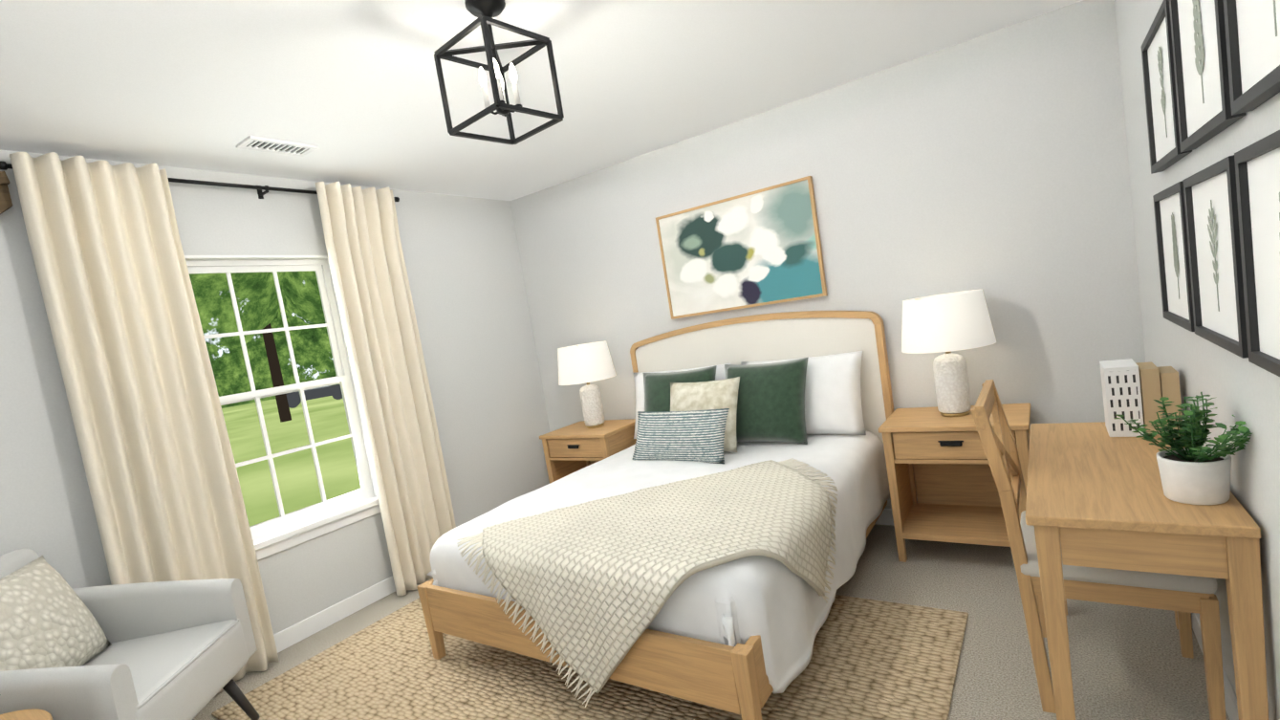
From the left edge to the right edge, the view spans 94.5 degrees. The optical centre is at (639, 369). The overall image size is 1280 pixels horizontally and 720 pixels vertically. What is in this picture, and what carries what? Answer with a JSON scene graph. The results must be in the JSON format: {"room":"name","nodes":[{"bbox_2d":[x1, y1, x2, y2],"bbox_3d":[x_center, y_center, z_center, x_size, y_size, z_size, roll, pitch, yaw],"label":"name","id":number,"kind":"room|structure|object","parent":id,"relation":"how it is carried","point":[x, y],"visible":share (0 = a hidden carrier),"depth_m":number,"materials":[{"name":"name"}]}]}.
{"room":"bedroom and office","nodes":[
{"label":"bedroom and office","id":0,"kind":"room"},
{"bbox_2d":[0,150,550,634],"bbox_3d":[-1.912,0.195,3.204,0.120,2.440,3.765,-6,6,35],"label":"wall","id":1,"kind":"structure","parent":0,"point":[463,265],"depth_m":3.29,"materials":[{"name":"paint"}]},
{"bbox_2d":[0,171,12,214],"bbox_3d":[-2.666,-0.399,2.028,0.074,0.625,0.793,-6,6,35],"label":"wood shelf","id":2,"kind":"object","parent":1,"relation":"attached to","point":[6,203],"visible":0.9,"depth_m":2.31,"materials":[{"name":"brown wood"}]},
{"bbox_2d":[0,151,455,693],"bbox_3d":[-1.797,0.208,3.077,0.207,2.375,1.742,-6,6,35],"label":"curtains","id":3,"kind":"object","parent":1,"relation":"attached to","point":[136,370],"visible":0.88,"depth_m":2.65,"materials":[{"name":"beige fabric"}]},
{"bbox_2d":[184,255,380,560],"bbox_3d":[-1.906,0.161,3.163,0.130,1.531,0.885,-6,6,35],"label":"window","id":4,"kind":"structure","parent":1,"relation":"in","point":[283,531],"depth_m":3.26,"materials":[{"name":"white paint"}]},
{"bbox_2d":[0,0,1082,200],"bbox_3d":[-0.907,-1.087,1.484,3.930,0.060,5.300,-6,6,35],"label":"ceiling","id":5,"kind":"structure","parent":0,"point":[350,89],"depth_m":2.37,"materials":[{"name":"paint"}]},
{"bbox_2d":[235,135,318,156],"bbox_3d":[-1.686,-1.036,2.755,0.150,0.012,0.300,-6,6,35],"label":"ceiling vent","id":6,"kind":"object","parent":5,"relation":"in","point":[264,144],"visible":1,"depth_m":2.74,"materials":[{"name":"white metal"}]},
{"bbox_2d":[433,0,564,144],"bbox_3d":[-0.457,-0.965,1.876,0.289,0.388,0.289,-6,6,35],"label":"lantern","id":7,"kind":"object","parent":5,"relation":"hanging from","point":[485,11],"visible":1,"depth_m":1.86,"materials":[{"name":"black metal"}]},
{"bbox_2d":[192,523,1229,719],"bbox_3d":[-0.515,1.373,1.696,3.930,0.060,5.300,-6,6,35],"label":"floor","id":8,"kind":"structure","parent":0,"point":[1129,662],"depth_m":2.18,"materials":[{"name":"carpet"}]},
{"bbox_2d":[0,708,52,719],"bbox_3d":[-1.706,1.261,1.493,0.416,0.568,0.416,-6,6,35],"label":"side table","id":9,"kind":"object","parent":8,"relation":"on","point":[33,714],"visible":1,"depth_m":1.64,"materials":[{"name":"brown wood"}]},
{"bbox_2d":[0,548,260,719],"bbox_3d":[-1.889,1.074,2.057,0.948,0.903,0.948,-6,6,35],"label":"armchair","id":10,"kind":"object","parent":8,"relation":"on","point":[174,650],"visible":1,"depth_m":2.08,"materials":[{"name":"fabric"}]},
{"bbox_2d":[0,554,112,719],"bbox_3d":[-2.061,0.885,1.992,0.471,0.395,0.437,-6,6,35],"label":"pillow","id":11,"kind":"object","parent":10,"relation":"on","point":[44,622],"depth_m":2.03,"materials":[{"name":"beige fabric"}]},
{"bbox_2d":[539,418,636,483],"bbox_3d":[-0.294,0.745,4.208,0.589,0.680,0.457,-6,6,35],"label":"nightstand","id":12,"kind":"object","parent":8,"relation":"on","point":[573,447],"visible":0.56,"depth_m":4.06,"materials":[{"name":"brown wood"}]},
{"bbox_2d":[557,340,616,428],"bbox_3d":[-0.361,0.116,4.161,0.410,0.585,0.410,-6,6,35],"label":"lamp","id":13,"kind":"object","parent":12,"relation":"on","point":[587,363],"visible":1,"depth_m":4.01,"materials":[{"name":"fabric"}]},
{"bbox_2d":[211,594,968,719],"bbox_3d":[-0.255,1.229,2.455,2.705,0.012,1.705,-6,6,35],"label":"rug","id":14,"kind":"object","parent":8,"relation":"on","point":[874,660],"visible":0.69,"depth_m":2.34,"materials":[{"name":"wicker"}]},
{"bbox_2d":[416,310,893,719],"bbox_3d":[0.162,0.471,2.914,1.682,1.295,1.982,-6,6,35],"label":"bed","id":15,"kind":"object","parent":14,"relation":"on","point":[703,540],"visible":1,"depth_m":2.40,"materials":[{"name":"white fabric"}]},
{"bbox_2d":[481,459,832,694],"bbox_3d":[0.133,0.789,2.493,1.287,0.509,1.160,-6,6,35],"label":"throw","id":16,"kind":"object","parent":15,"relation":"on","point":[662,576],"depth_m":2.05,"materials":[{"name":"beige fabric"}]},
{"bbox_2d":[425,427,893,694],"bbox_3d":[0.210,0.743,2.943,1.607,0.481,1.829,-6,6,35],"label":"duvet","id":17,"kind":"object","parent":15,"relation":"on","point":[744,520],"depth_m":2.30,"materials":[{"name":"white fabric"}]},
{"bbox_2d":[664,375,740,453],"bbox_3d":[0.350,0.262,3.354,0.460,0.384,0.205,-6,6,35],"label":"pillow","id":18,"kind":"object","parent":15,"relation":"on","point":[720,394],"depth_m":3.30,"materials":[{"name":"beige fabric"}]},
{"bbox_2d":[721,356,808,445],"bbox_3d":[0.690,0.183,3.298,0.530,0.442,0.221,-6,6,35],"label":"pillow","id":19,"kind":"object","parent":15,"relation":"on","point":[771,400],"depth_m":3.22,"materials":[{"name":"fabric"}]},
{"bbox_2d":[740,349,866,436],"bbox_3d":[0.900,0.150,3.347,0.724,0.433,0.221,-6,6,35],"label":"pillow","id":20,"kind":"object","parent":15,"relation":"on","point":[835,379],"depth_m":3.19,"materials":[{"name":"fabric"}]},
{"bbox_2d":[878,402,1030,562],"bbox_3d":[1.582,0.559,2.903,0.614,0.680,0.457,-6,6,35],"label":"nightstand","id":21,"kind":"object","parent":8,"relation":"on","point":[937,460],"visible":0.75,"depth_m":2.88,"materials":[{"name":"brown wood"}]},
{"bbox_2d":[901,289,996,416],"bbox_3d":[1.496,-0.068,2.869,0.410,0.585,0.410,-6,6,35],"label":"lamp","id":22,"kind":"object","parent":21,"relation":"on","point":[947,323],"visible":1,"depth_m":2.74,"materials":[{"name":"fabric"}]},
{"bbox_2d":[971,379,1226,719],"bbox_3d":[1.421,0.530,1.879,0.522,0.964,0.470,-6,6,35],"label":"chair","id":23,"kind":"object","parent":8,"relation":"on","point":[1184,596],"visible":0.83,"depth_m":1.78,"materials":[{"name":"brown wood"}]},
{"bbox_2d":[1025,421,1268,719],"bbox_3d":[1.469,0.639,1.800,0.418,0.745,0.990,-6,6,35],"label":"desk","id":24,"kind":"object","parent":8,"relation":"on","point":[1096,497],"visible":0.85,"depth_m":1.44,"materials":[{"name":"brown wood"}]},
{"bbox_2d":[1099,358,1182,436],"bbox_3d":[1.675,0.092,1.982,0.187,0.235,0.162,-6,6,35],"label":"books","id":25,"kind":"object","parent":24,"relation":"on","point":[1132,388],"visible":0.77,"depth_m":1.93,"materials":[{"name":"white paper"}]},
{"bbox_2d":[1114,391,1252,505],"bbox_3d":[1.323,0.183,1.413,0.281,0.262,0.291,-6,6,35],"label":"potted plant","id":26,"kind":"object","parent":24,"relation":"on","point":[1195,472],"visible":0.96,"depth_m":1.40,"materials":[{"name":"green plant"}]},
{"bbox_2d":[510,0,1145,508],"bbox_3d":[0.722,-0.268,3.708,3.930,2.440,0.120,-6,6,35],"label":"wall","id":27,"kind":"structure","parent":0,"point":[994,166],"depth_m":3.00,"materials":[{"name":"paint"}]},
{"bbox_2d":[655,175,827,319],"bbox_3d":[0.585,-0.706,3.618,1.030,0.670,0.035,-6,6,35],"label":"painting","id":28,"kind":"object","parent":27,"relation":"attached to","point":[757,248],"visible":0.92,"depth_m":3.57,"materials":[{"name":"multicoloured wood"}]},
{"bbox_2d":[273,508,1238,719],"bbox_3d":[-0.136,1.184,2.268,3.690,0.095,3.645,-6,6,35],"label":"baseboard","id":29,"kind":"structure","parent":27,"relation":"attached to","point":[295,633],"depth_m":3.18,"materials":[{"name":"white paint"}]},
{"bbox_2d":[1114,0,1279,719],"bbox_3d":[0.847,-0.012,0.506,0.120,2.440,5.060,-6,6,35],"label":"wall","id":30,"kind":"structure","parent":0,"point":[1242,389],"depth_m":1.53,"materials":[{"name":"paint"}]},
{"bbox_2d":[1140,0,1192,173],"bbox_3d":[1.513,-0.795,1.707,0.028,0.400,0.450,-6,6,35],"label":"frame","id":31,"kind":"object","parent":30,"relation":"attached to","point":[1160,96],"visible":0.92,"depth_m":1.71,"materials":[{"name":"black"}]},
{"bbox_2d":[1152,180,1194,331],"bbox_3d":[1.586,-0.333,1.747,0.028,0.400,0.450,-6,6,35],"label":"frame","id":32,"kind":"object","parent":30,"relation":"attached to","point":[1171,229],"visible":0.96,"depth_m":1.76,"materials":[{"name":"black"}]},
{"bbox_2d":[1169,0,1246,151],"bbox_3d":[1.242,-0.718,1.306,0.028,0.400,0.450,-6,6,35],"label":"frame","id":33,"kind":"object","parent":30,"relation":"attached to","point":[1200,53],"visible":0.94,"depth_m":1.32,"materials":[{"name":"black"}]},
{"bbox_2d":[1182,154,1248,358],"bbox_3d":[1.315,-0.255,1.346,0.028,0.400,0.450,-6,6,35],"label":"frame","id":34,"kind":"object","parent":30,"relation":"attached to","point":[1214,243],"visible":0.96,"depth_m":1.34,"materials":[{"name":"black"}]},
{"bbox_2d":[1223,0,1279,115],"bbox_3d":[0.971,-0.640,0.906,0.028,0.400,0.450,-6,6,35],"label":"frame","id":35,"kind":"object","parent":30,"relation":"attached to","point":[1252,32],"visible":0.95,"depth_m":1.02,"materials":[{"name":"black"}]},
{"bbox_2d":[1234,130,1279,376],"bbox_3d":[1.044,-0.178,0.946,0.028,0.400,0.450,-6,6,35],"label":"frame","id":36,"kind":"object","parent":30,"relation":"attached to","point":[1257,168],"visible":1,"depth_m":1.07,"materials":[{"name":"black"}]},
{"label":"outside","id":37,"kind":"structure","parent":0,"visible":0},
{"bbox_2d":[221,395,361,526],"bbox_3d":[-36.426,1.502,73.422,136.430,0.020,200.000,-6,6,35],"label":"lawn","id":38,"kind":"structure","parent":37,"point":[297,480],"depth_m":14.23,"materials":[{"name":"green plant"}]},
{"bbox_2d":[189,271,326,422],"bbox_3d":[-18.576,-5.856,33.378,23.542,15.654,23.250,-6,6,35],"label":"tree","id":39,"kind":"object","parent":38,"relation":"on","point":[257,300],"visible":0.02,"depth_m":22.70,"materials":[{"name":"green plant"}]},
{"bbox_2d":[206,306,339,408],"bbox_3d":[-31.627,-20.694,53.115,57.224,45.600,105.477,-6,6,35],"label":"trees","id":40,"kind":"object","parent":38,"relation":"on","point":[313,354],"depth_m":52.76,"materials":[{"name":"green plant"}]},
{"bbox_2d":[285,384,342,408],"bbox_3d":[-19.649,1.394,35.758,3.164,1.320,4.008,-6,6,35],"label":"car","id":41,"kind":"object","parent":38,"relation":"on","point":[294,400],"visible":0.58,"depth_m":35.08,"materials":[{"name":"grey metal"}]}
]}

